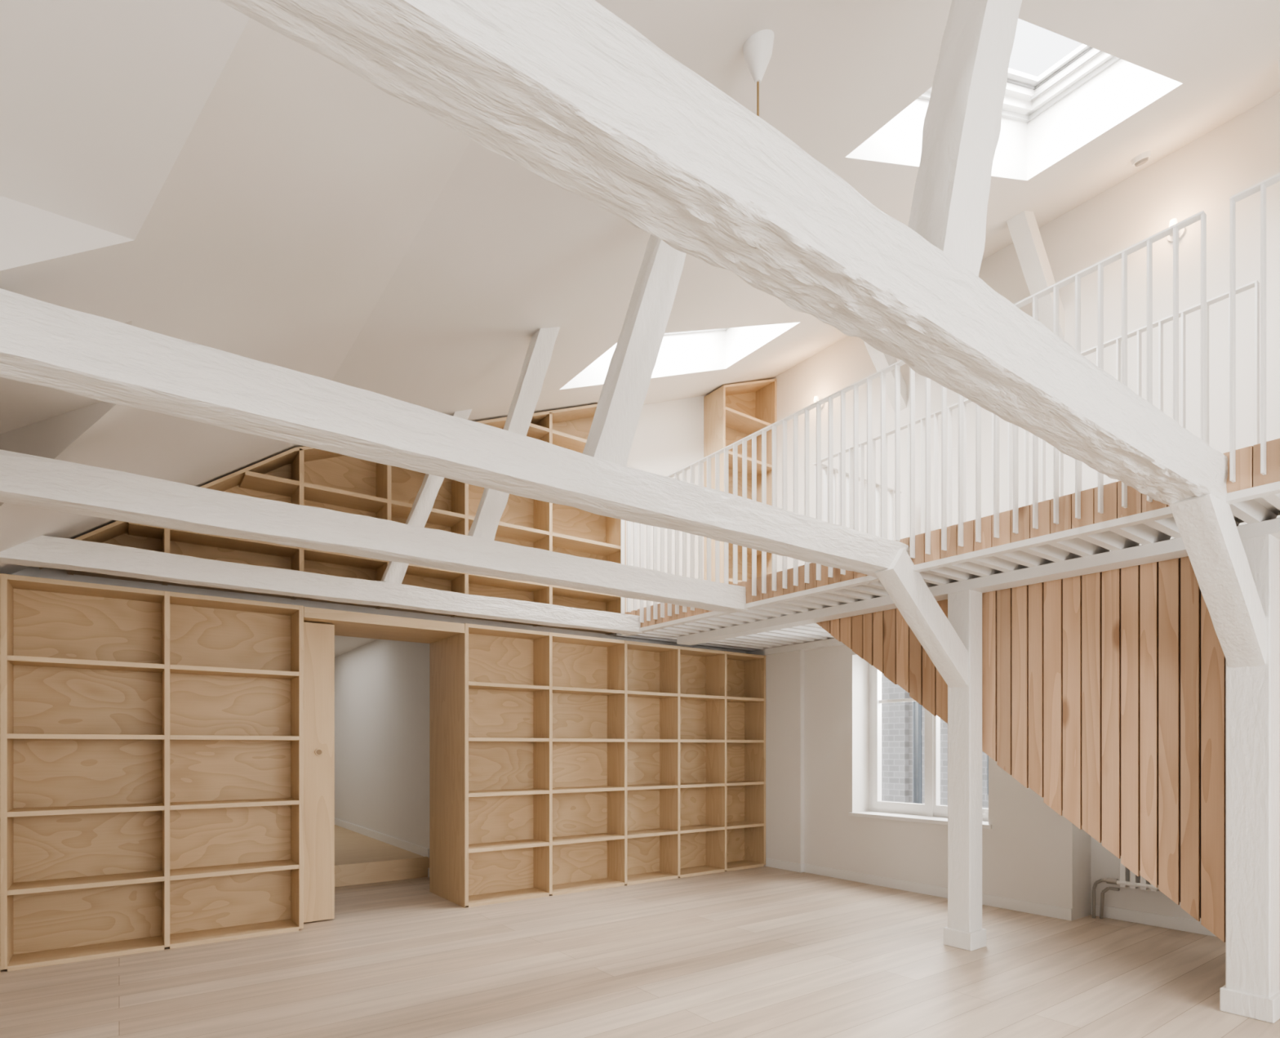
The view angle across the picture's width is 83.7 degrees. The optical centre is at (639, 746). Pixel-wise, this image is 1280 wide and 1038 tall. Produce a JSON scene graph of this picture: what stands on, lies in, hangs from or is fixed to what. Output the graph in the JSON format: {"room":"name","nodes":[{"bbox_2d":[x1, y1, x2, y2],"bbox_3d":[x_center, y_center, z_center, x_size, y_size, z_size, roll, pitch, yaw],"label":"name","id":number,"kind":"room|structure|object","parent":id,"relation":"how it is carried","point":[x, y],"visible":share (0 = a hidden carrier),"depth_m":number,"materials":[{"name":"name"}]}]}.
{"room":"empty loft apartment","nodes":[
{"label":"empty loft apartment","id":0,"kind":"room"},
{"bbox_2d":[0,534,642,635],"bbox_3d":[-1.917,-1.114,5.162,4.685,0.170,0.169,0,0,-36],"label":"ceiling beam","id":1,"kind":"structure","parent":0,"point":[42,551],"depth_m":4.77,"materials":[{"name":"white wood"}]},
{"bbox_2d":[334,635,377,657],"bbox_3d":[-3.882,-1.325,7.887,2.220,0.050,4.680,0,0,-36],"label":"ceiling","id":2,"kind":"structure","parent":0,"point":[343,644],"depth_m":8.92,"materials":[{"name":"paint"}]},
{"bbox_2d":[0,449,747,612],"bbox_3d":[-1.128,-1.123,4.081,4.685,0.189,0.200,0,0,-36],"label":"ceiling beam","id":3,"kind":"structure","parent":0,"point":[25,479],"depth_m":3.62,"materials":[{"name":"white wood"}]},
{"bbox_2d":[11,395,749,653],"bbox_3d":[-1.455,-1.575,6.451,7.250,5.750,0.500,0,0,-36],"label":"wall","id":4,"kind":"structure","parent":0,"point":[668,437],"depth_m":7.28,"materials":[{"name":"paint"}]},
{"bbox_2d":[303,622,334,922],"bbox_3d":[-2.410,0.183,5.318,0.248,2.210,0.057,0,0,-36],"label":"door","id":5,"kind":"structure","parent":4,"relation":"in","point":[318,637],"depth_m":5.31,"materials":[{"name":"brown wood"}]},
{"bbox_2d":[39,404,626,634],"bbox_3d":[-1.941,-2.184,5.594,4.255,2.169,0.308,0,0,-36],"label":"bookshelf","id":6,"kind":"object","parent":4,"relation":"attached to","point":[308,476],"visible":0.46,"depth_m":5.64,"materials":[{"name":"brown wood"}]},
{"bbox_2d":[303,606,465,907],"bbox_3d":[-2.131,0.150,5.766,1.227,2.300,0.810,0,0,-36],"label":"door frame","id":7,"kind":"structure","parent":4,"relation":"attached to","point":[446,640],"depth_m":5.98,"materials":[{"name":"brown wood"}]},
{"bbox_2d":[334,639,429,848],"bbox_3d":[-3.026,0.000,8.511,0.100,2.600,4.680,0,0,-36],"label":"wall","id":8,"kind":"structure","parent":0,"point":[382,686],"depth_m":8.41,"materials":[{"name":"paint"}]},
{"bbox_2d":[334,817,429,876],"bbox_3d":[-3.076,1.160,8.481,0.014,0.280,4.670,0,0,-36],"label":"baseboard","id":9,"kind":"structure","parent":8,"relation":"attached to","point":[403,844],"depth_m":8.26,"materials":[{"name":"white paint"}]},
{"bbox_2d":[334,824,429,886],"bbox_3d":[-4.097,1.200,8.182,2.020,0.200,3.950,0,0,-36],"label":"step","id":10,"kind":"structure","parent":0,"point":[359,858],"depth_m":7.09,"materials":[{"name":"brown wood"}]},
{"bbox_2d":[0,288,909,577],"bbox_3d":[-0.321,-1.123,2.974,4.685,0.189,0.195,0,0,-36],"label":"ceiling beam","id":11,"kind":"structure","parent":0,"point":[42,343],"depth_m":2.44,"materials":[{"name":"white wood"}]},
{"bbox_2d":[0,0,1279,573],"bbox_3d":[0.776,-2.499,2.670,7.800,3.399,8.600,0,0,-36],"label":"ceiling","id":12,"kind":"structure","parent":0,"point":[196,171],"depth_m":2.81,"materials":[{"name":"paint"}]},
{"bbox_2d":[380,408,471,583],"bbox_3d":[-1.608,-1.915,5.392,0.680,1.515,0.114,0,0,-36],"label":"strut","id":13,"kind":"object","parent":12,"relation":"attached to","point":[424,502],"visible":0.38,"depth_m":5.33,"materials":[{"name":"white wood"}]},
{"bbox_2d":[467,327,559,540],"bbox_3d":[-0.766,-1.915,4.343,0.597,1.515,0.120,0,0,-36],"label":"strut","id":14,"kind":"object","parent":12,"relation":"attached to","point":[492,504],"visible":0.61,"depth_m":4.33,"materials":[{"name":"white wood"}]},
{"bbox_2d":[582,234,686,466],"bbox_3d":[0.020,-1.911,3.219,0.641,1.517,0.146,0,0,-36],"label":"strut","id":15,"kind":"object","parent":12,"relation":"attached to","point":[624,389],"visible":0.77,"depth_m":3.13,"materials":[{"name":"white wood"}]},
{"bbox_2d":[560,322,799,389],"bbox_3d":[0.359,-3.530,5.949,1.830,1.271,0.930,0,0,-36],"label":"skylight","id":16,"kind":"object","parent":12,"relation":"attached to","point":[680,353],"visible":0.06,"depth_m":6.56,"materials":[{"name":"white paint"}]},
{"bbox_2d":[742,29,774,116],"bbox_3d":[0.411,-2.198,2.491,0.112,0.542,0.112,0,0,-36],"label":"pendant lamp","id":17,"kind":"object","parent":12,"relation":"hanging from","point":[757,49],"visible":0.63,"depth_m":2.46,"materials":[{"name":"white metal"}]},
{"bbox_2d":[845,44,1182,180],"bbox_3d":[1.991,-3.530,3.711,1.830,1.271,0.830,0,0,-36],"label":"skylight","id":18,"kind":"object","parent":12,"relation":"attached to","point":[1049,116],"visible":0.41,"depth_m":4.29,"materials":[{"name":"white paint"}]},
{"bbox_2d":[1131,150,1151,166],"bbox_3d":[3.376,-3.963,4.813,0.108,0.075,0.110,0,0,-36],"label":"smoke detector","id":19,"kind":"object","parent":12,"relation":"attached to","point":[1143,157],"visible":1,"depth_m":4.79,"materials":[{"name":"white plastic"}]},
{"bbox_2d":[0,865,1279,1037],"bbox_3d":[0.478,1.360,3.121,8.050,0.120,9.680,0,0,-36],"label":"floor","id":20,"kind":"structure","parent":0,"point":[764,951],"depth_m":4.04,"materials":[{"name":"beige wood"}]},
{"bbox_2d":[0,573,765,971],"bbox_3d":[-1.386,0.147,5.999,6.620,2.305,0.308,0,0,-36],"label":"bookshelf","id":21,"kind":"object","parent":20,"relation":"on","point":[152,740],"visible":0.95,"depth_m":5.09,"materials":[{"name":"brown wood"}]},
{"bbox_2d":[874,547,986,950],"bbox_3d":[1.814,0.066,4.454,0.976,2.469,0.191,0,0,-36],"label":"support post","id":22,"kind":"object","parent":20,"relation":"on","point":[953,643],"visible":0.98,"depth_m":4.60,"materials":[{"name":"white wood"}]},
{"bbox_2d":[816,517,1278,942],"bbox_3d":[2.847,0.050,4.861,1.152,2.500,3.240,0,0,-36],"label":"panel","id":23,"kind":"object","parent":20,"relation":"on","point":[1104,692],"depth_m":4.07,"materials":[{"name":"brown wood"}]},
{"bbox_2d":[1092,857,1159,918],"bbox_3d":[3.799,0.900,5.035,0.124,0.800,1.083,0,0,-36],"label":"radiator","id":24,"kind":"object","parent":20,"relation":"on","point":[1127,877],"visible":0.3,"depth_m":5.28,"materials":[{"name":"white metal"}]},
{"bbox_2d":[1168,474,1279,1022],"bbox_3d":[2.687,0.064,3.271,0.990,2.472,0.206,0,0,-36],"label":"support post","id":25,"kind":"object","parent":20,"relation":"on","point":[1238,579],"visible":0.98,"depth_m":3.42,"materials":[{"name":"white wood"}]},
{"bbox_2d":[217,0,1228,505],"bbox_3d":[0.252,-1.134,1.509,5.485,0.218,0.187,0,0,-36],"label":"ceiling beam","id":26,"kind":"structure","parent":25,"relation":"attached to","point":[569,92],"depth_m":1.38,"materials":[{"name":"white wood"}]},
{"bbox_2d":[907,0,1022,276],"bbox_3d":[0.951,-1.915,2.023,0.604,1.520,0.157,0,0,-36],"label":"strut","id":27,"kind":"object","parent":26,"relation":"on","point":[962,129],"visible":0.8,"depth_m":1.92,"materials":[{"name":"white wood"}]},
{"bbox_2d":[613,438,1279,654],"bbox_3d":[2.646,-1.135,4.603,2.100,0.250,7.320,0,0,-36],"label":"floor","id":28,"kind":"structure","parent":0,"point":[783,620],"depth_m":4.12,"materials":[{"name":"white paint"}]},
{"bbox_2d":[703,378,776,584],"bbox_3d":[1.103,-2.676,7.814,0.800,2.828,0.308,0,0,-36],"label":"bookcase","id":29,"kind":"object","parent":28,"relation":"on","point":[733,412],"visible":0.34,"depth_m":7.90,"materials":[{"name":"brown wood"}]},
{"bbox_2d":[620,210,1206,622],"bbox_3d":[1.139,-1.714,4.871,0.044,1.189,4.419,0,0,-36],"label":"railing","id":30,"kind":"object","parent":28,"relation":"on","point":[1202,215],"visible":0.67,"depth_m":4.37,"materials":[{"name":"white metal"}]},
{"bbox_2d":[813,280,1259,540],"bbox_3d":[2.695,-1.786,5.014,1.177,1.047,2.816,0,0,-36],"label":"railing","id":31,"kind":"object","parent":28,"relation":"on","point":[876,487],"visible":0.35,"depth_m":4.76,"materials":[{"name":"white metal"}]},
{"bbox_2d":[1229,172,1279,482],"bbox_3d":[3.204,-1.714,2.039,0.044,1.189,2.409,0,0,-36],"label":"railing","id":32,"kind":"object","parent":28,"relation":"on","point":[1261,186],"visible":1,"depth_m":2.93,"materials":[{"name":"white metal"}]},
{"bbox_2d":[746,92,1279,919],"bbox_3d":[3.891,-1.575,4.830,0.520,5.750,8.420,0,0,-36],"label":"wall","id":33,"kind":"structure","parent":0,"point":[817,700],"depth_m":5.60,"materials":[{"name":"paint"}]},
{"bbox_2d":[813,395,824,408],"bbox_3d":[1.841,-3.568,7.407,0.096,0.115,0.099,0,0,-36],"label":"wall lamp","id":34,"kind":"object","parent":33,"relation":"attached to","point":[815,397],"visible":0.34,"depth_m":7.38,"materials":[{"name":"white metal"}]},
{"bbox_2d":[863,341,906,411],"bbox_3d":[2.232,-3.538,6.528,0.809,0.880,0.136,0,0,-36],"label":"brace","id":35,"kind":"object","parent":33,"relation":"attached to","point":[881,360],"visible":0.36,"depth_m":6.53,"materials":[{"name":"white wood"}]},
{"bbox_2d":[765,857,1071,919],"bbox_3d":[2.311,1.255,6.586,0.065,0.090,3.080,0,0,-36],"label":"baseboard","id":36,"kind":"structure","parent":33,"relation":"attached to","point":[1055,911],"depth_m":6.41,"materials":[{"name":"white paint"}]},
{"bbox_2d":[848,810,991,828],"bbox_3d":[2.569,0.652,6.496,0.297,0.036,1.410,0,0,-36],"label":"window sill","id":37,"kind":"structure","parent":33,"relation":"attached to","point":[871,814],"depth_m":6.54,"materials":[{"name":"white paint"}]},
{"bbox_2d":[868,662,988,820],"bbox_3d":[2.699,-0.130,6.591,0.092,1.540,1.350,0,0,-36],"label":"window","id":38,"kind":"structure","parent":33,"relation":"in","point":[932,806],"depth_m":6.88,"materials":[{"name":"white paint"}]},
{"bbox_2d":[1006,210,1064,339],"bbox_3d":[3.040,-3.538,5.422,0.811,0.878,0.135,0,0,-36],"label":"brace","id":39,"kind":"object","parent":33,"relation":"attached to","point":[1024,229],"visible":0.78,"depth_m":5.33,"materials":[{"name":"white wood"}]},
{"bbox_2d":[1091,903,1216,936],"bbox_3d":[4.978,1.255,3.513,0.014,0.090,5.010,0,0,-36],"label":"baseboard","id":40,"kind":"structure","parent":33,"relation":"attached to","point":[1117,913],"depth_m":5.20,"materials":[{"name":"white paint"}]},
{"bbox_2d":[1167,217,1185,242],"bbox_3d":[3.668,-3.548,4.902,0.096,0.115,0.099,0,0,-36],"label":"wall lamp","id":41,"kind":"object","parent":33,"relation":"attached to","point":[1181,233],"visible":0.34,"depth_m":4.89,"materials":[{"name":"white metal"}]},
{"label":"outside","id":42,"kind":"structure","parent":0,"visible":0},
{"bbox_2d":[881,672,988,808],"bbox_3d":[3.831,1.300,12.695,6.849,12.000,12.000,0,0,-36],"label":"window glass","id":43,"kind":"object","parent":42,"point":[903,723],"visible":0.02,"depth_m":11.73,"materials":[{"name":"glass"}]}
]}

